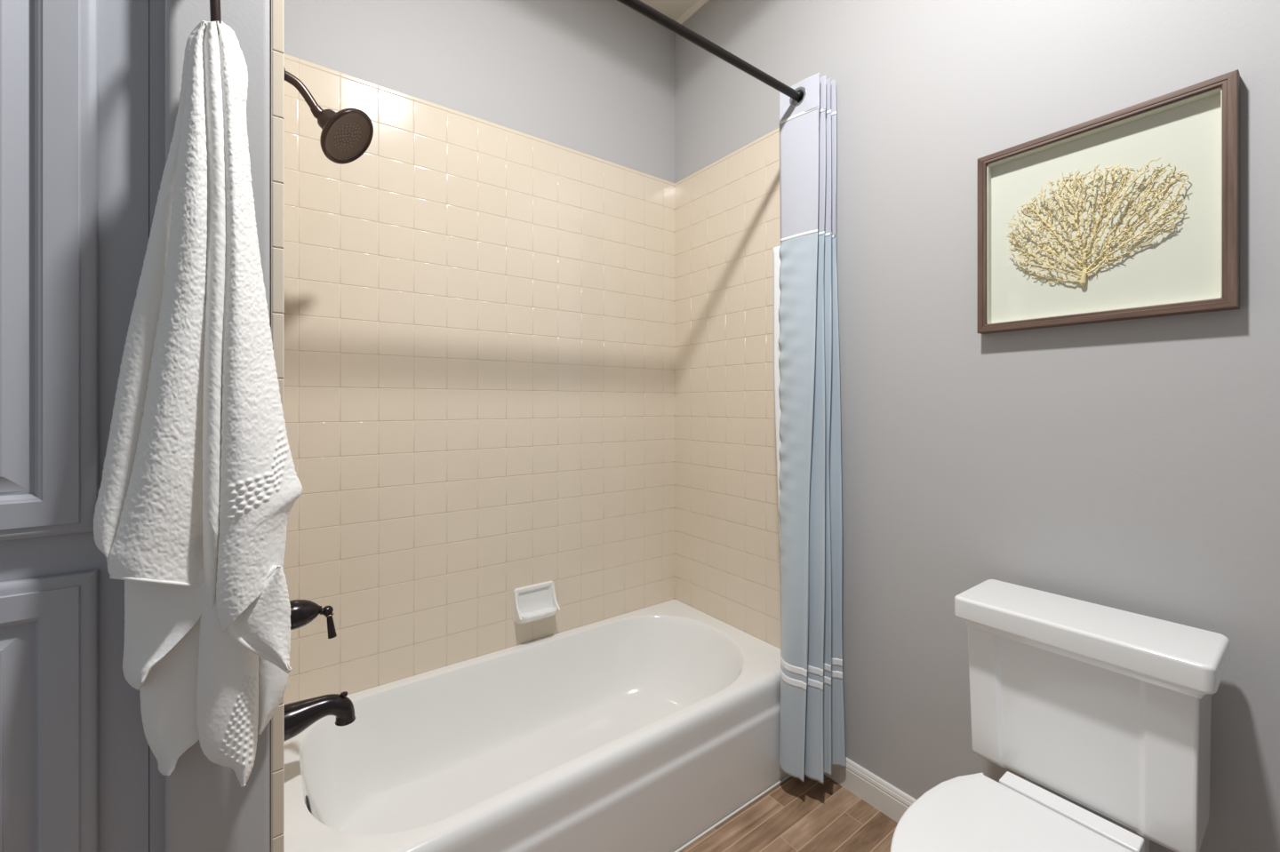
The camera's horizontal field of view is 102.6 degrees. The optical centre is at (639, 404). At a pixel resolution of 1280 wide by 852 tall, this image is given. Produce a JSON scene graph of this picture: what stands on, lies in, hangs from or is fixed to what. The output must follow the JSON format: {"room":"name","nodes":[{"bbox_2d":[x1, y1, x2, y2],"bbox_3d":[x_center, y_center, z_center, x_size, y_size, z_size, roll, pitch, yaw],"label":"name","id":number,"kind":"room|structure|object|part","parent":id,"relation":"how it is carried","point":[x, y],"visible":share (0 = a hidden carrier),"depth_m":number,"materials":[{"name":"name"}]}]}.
{"room":"bathroom","nodes":[
{"label":"bathroom","id":0,"kind":"room"},
{"bbox_2d":[165,0,283,851],"bbox_3d":[-0.915,-0.259,1.165,0.154,3.100,0.800,0,0,-36],"label":"wall","id":1,"kind":"structure","parent":0,"point":[208,810],"depth_m":0.85,"materials":[{"name":"grey paint"}]},
{"bbox_2d":[209,0,221,39],"bbox_3d":[-0.663,-0.654,0.796,0.052,0.202,0.091,0,0,-36],"label":"towel hook","id":2,"kind":"object","parent":1,"relation":"attached to","point":[215,13],"visible":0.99,"depth_m":0.76,"materials":[{"name":"brown metal"}]},
{"bbox_2d":[93,20,302,786],"bbox_3d":[-0.663,0.003,0.780,0.249,1.198,0.089,0,0,-29],"label":"bath towel","id":3,"kind":"object","parent":2,"relation":"hanging from","point":[207,645],"visible":1,"depth_m":0.76,"materials":[{"name":"white fabric"}]},
{"bbox_2d":[271,0,284,851],"bbox_3d":[-0.631,-0.259,0.892,0.018,3.099,0.027,0,0,-36],"label":"trim","id":4,"kind":"structure","parent":1,"relation":"attached to","point":[277,6],"depth_m":0.88,"materials":[{"name":"grey paint"}]},
{"bbox_2d":[289,600,336,639],"bbox_3d":[-0.819,0.513,1.266,0.121,0.158,0.158,0,0,-36],"label":"shower valve","id":5,"kind":"object","parent":1,"relation":"attached to","point":[303,612],"visible":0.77,"depth_m":1.25,"materials":[{"name":"brown metal"}]},
{"bbox_3d":[-0.782,0.546,1.287,0.036,0.078,0.035,0,0,-36],"label":"lever","id":6,"kind":"part","parent":5,"relation":"part of","materials":[{"name":"brown metal"}]},
{"bbox_2d":[284,691,355,741],"bbox_3d":[-0.803,0.771,1.277,0.168,0.082,0.081,0,0,-36],"label":"tub spout","id":7,"kind":"object","parent":1,"relation":"attached to","point":[299,716],"visible":0.96,"depth_m":1.26,"materials":[{"name":"brown metal"}]},
{"bbox_3d":[-0.757,0.751,1.312,0.017,0.029,0.017,0,0,-27],"label":"diverter knob","id":8,"kind":"part","parent":7,"relation":"part of","materials":[{"name":"brown metal"}]},
{"bbox_2d":[284,67,373,164],"bbox_3d":[-0.770,-0.721,1.267,0.205,0.213,0.135,0,0,-36],"label":"shower","id":9,"kind":"object","parent":1,"relation":"attached to","point":[347,134],"visible":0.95,"depth_m":1.27,"materials":[{"name":"brown metal"}]},
{"bbox_3d":[-0.832,-0.764,1.256,0.092,0.087,0.022,0,0,-36],"label":"shower arm","id":10,"kind":"part","parent":9,"relation":"part of","materials":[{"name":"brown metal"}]},
{"bbox_2d":[283,0,675,704],"bbox_3d":[-0.865,-0.259,1.768,2.720,3.300,0.126,0,0,-36],"label":"wall","id":11,"kind":"structure","parent":0,"point":[479,313],"depth_m":1.88,"materials":[{"name":"beige tile"}]},
{"bbox_2d":[513,581,559,623],"bbox_3d":[-0.396,0.774,1.988,0.168,0.129,0.078,0,0,-36],"label":"soap dish","id":12,"kind":"object","parent":11,"relation":"attached to","point":[533,603],"visible":1,"depth_m":2.00,"materials":[{"name":"white ceramic"}]},
{"bbox_2d":[514,607,557,623],"bbox_3d":[-0.395,0.819,1.986,0.166,0.037,0.075,0,0,-36],"label":"tray","id":13,"kind":"object","parent":12,"relation":"on","point":[524,615],"depth_m":1.98,"materials":[{"name":"white ceramic"}]},
{"bbox_2d":[640,0,697,20],"bbox_3d":[0.126,-1.859,0.316,2.600,0.100,3.400,0,0,-36],"label":"ceiling","id":14,"kind":"structure","parent":0,"point":[673,9],"depth_m":2.33,"materials":[{"name":"beige paint"}]},
{"bbox_2d":[680,774,897,851],"bbox_3d":[0.126,1.341,0.316,2.600,0.100,3.400,0,0,-36],"label":"floor","id":15,"kind":"structure","parent":0,"point":[796,815],"depth_m":1.58,"materials":[{"name":"brown wood"}]},
{"bbox_2d":[0,0,165,851],"bbox_3d":[-1.119,-0.258,0.851,0.546,3.098,0.464,0,0,-36],"label":"linen cabinet","id":16,"kind":"object","parent":15,"relation":"on","point":[83,82],"visible":0.77,"depth_m":0.76,"materials":[{"name":"grey paint"}]},
{"bbox_3d":[-1.000,0.708,0.660,0.294,0.778,0.014,0,0,-36],"label":"raised panel","id":17,"kind":"part","parent":16,"relation":"part of","materials":[{"name":"grey paint"}]},
{"bbox_3d":[-1.000,-0.567,0.660,0.294,1.396,0.014,0,0,-36],"label":"raised panel","id":18,"kind":"part","parent":16,"relation":"part of","materials":[{"name":"grey paint"}]},
{"bbox_3d":[-1.002,0.708,0.662,0.422,0.906,0.021,0,0,-36],"label":"door","id":19,"kind":"part","parent":16,"relation":"part of","materials":[{"name":"grey paint"}]},
{"bbox_3d":[-1.002,-0.567,0.662,0.422,1.524,0.021,0,0,-36],"label":"door","id":20,"kind":"part","parent":16,"relation":"part of","materials":[{"name":"grey paint"}]},
{"bbox_2d":[283,600,791,851],"bbox_3d":[-0.237,1.110,1.684,1.551,0.362,0.750,0,0,-36],"label":"bathtub","id":21,"kind":"object","parent":15,"relation":"on","point":[650,729],"visible":0.79,"depth_m":1.64,"materials":[{"name":"white ceramic"}]},
{"bbox_3d":[-0.824,1.006,1.275,0.018,0.060,0.060,0,0,-36],"label":"overflow plate","id":22,"kind":"part","parent":21,"relation":"part of","materials":[{"name":"brown metal"}]},
{"bbox_2d":[889,579,1230,851],"bbox_3d":[0.754,0.874,0.971,0.713,0.833,0.422,0,0,-36],"label":"toilet","id":23,"kind":"object","parent":15,"relation":"on","point":[1104,713],"visible":1,"depth_m":1.04,"materials":[{"name":"white ceramic"}]},
{"bbox_3d":[0.665,0.844,0.906,0.494,0.024,0.389,0,0,-36],"label":"seat","id":24,"kind":"part","parent":23,"relation":"part of","materials":[{"name":"white plastic"}]},
{"bbox_3d":[0.963,0.677,1.131,0.173,0.338,0.406,0,0,-36],"label":"tank","id":25,"kind":"part","parent":23,"relation":"part of","materials":[{"name":"white ceramic"}]},
{"bbox_3d":[0.956,0.484,1.120,0.212,0.052,0.422,0,0,-36],"label":"tank lid","id":26,"kind":"part","parent":23,"relation":"part of","materials":[{"name":"white ceramic"}]},
{"bbox_2d":[674,0,1279,851],"bbox_3d":[1.220,-0.259,1.118,0.126,3.300,3.400,0,0,-36],"label":"wall","id":27,"kind":"structure","parent":0,"point":[1131,466],"depth_m":1.45,"materials":[{"name":"grey paint"}]},
{"bbox_2d":[675,0,709,24],"bbox_3d":[1.166,-1.798,1.079,0.020,0.022,3.400,0,0,-36],"label":"trim","id":28,"kind":"structure","parent":27,"relation":"attached to","point":[699,4],"depth_m":2.34,"materials":[{"name":"beige paint"}]},
{"bbox_2d":[616,0,803,102],"bbox_3d":[-0.002,-1.057,1.363,1.553,0.056,0.056,0,0,-36],"label":"curtain rod","id":29,"kind":"object","parent":27,"relation":"attached to","point":[639,6],"visible":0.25,"depth_m":1.50,"materials":[{"name":"black metal"}]},
{"bbox_2d":[773,72,845,783],"bbox_3d":[0.552,0.051,1.744,0.209,2.315,0.229,0,0,-36],"label":"shower curtain","id":30,"kind":"object","parent":29,"relation":"hanging from","point":[806,359],"visible":0.92,"depth_m":1.71,"materials":[{"name":"light blue cloth"},{"name":"white cloth"}]},
{"bbox_3d":[0.580,-0.782,1.776,0.119,0.423,0.160,0,0,-36],"label":"panel","id":31,"kind":"part","parent":30,"relation":"part of","materials":[{"name":"grey fabric"}]},
{"bbox_3d":[0.401,-0.059,2.130,0.002,1.990,0.800,0,0,-36],"label":"tile panel","id":32,"kind":"part","parent":27,"relation":"part of","materials":[{"name":"beige tile"}]},
{"bbox_2d":[823,757,916,823],"bbox_3d":[1.406,1.242,0.757,0.013,0.097,2.598,0,0,-36],"label":"baseboard","id":33,"kind":"structure","parent":27,"relation":"attached to","point":[882,796],"depth_m":1.65,"materials":[{"name":"white paint"}]},
{"bbox_2d":[977,69,1239,334],"bbox_3d":[1.059,-0.427,1.209,0.036,0.471,0.460,0,0,-36],"label":"picture","id":34,"kind":"object","parent":27,"relation":"attached to","point":[1132,212],"visible":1,"depth_m":1.18,"materials":[{"name":"beige paper"}]},
{"bbox_3d":[0.929,-0.427,1.385,0.036,0.471,0.022,0,0,-36],"label":"frame rail","id":35,"kind":"part","parent":34,"relation":"part of","materials":[{"name":"brown wood"}]},
{"bbox_3d":[1.059,-0.652,1.209,0.036,0.022,0.460,0,0,-36],"label":"frame rail","id":36,"kind":"part","parent":34,"relation":"part of","materials":[{"name":"brown wood"}]},
{"bbox_3d":[1.059,-0.203,1.209,0.036,0.022,0.460,0,0,-36],"label":"frame rail","id":37,"kind":"part","parent":34,"relation":"part of","materials":[{"name":"brown wood"}]},
{"bbox_3d":[1.189,-0.427,1.032,0.036,0.471,0.022,0,0,-36],"label":"frame rail","id":38,"kind":"part","parent":34,"relation":"part of","materials":[{"name":"brown wood"}]}
]}

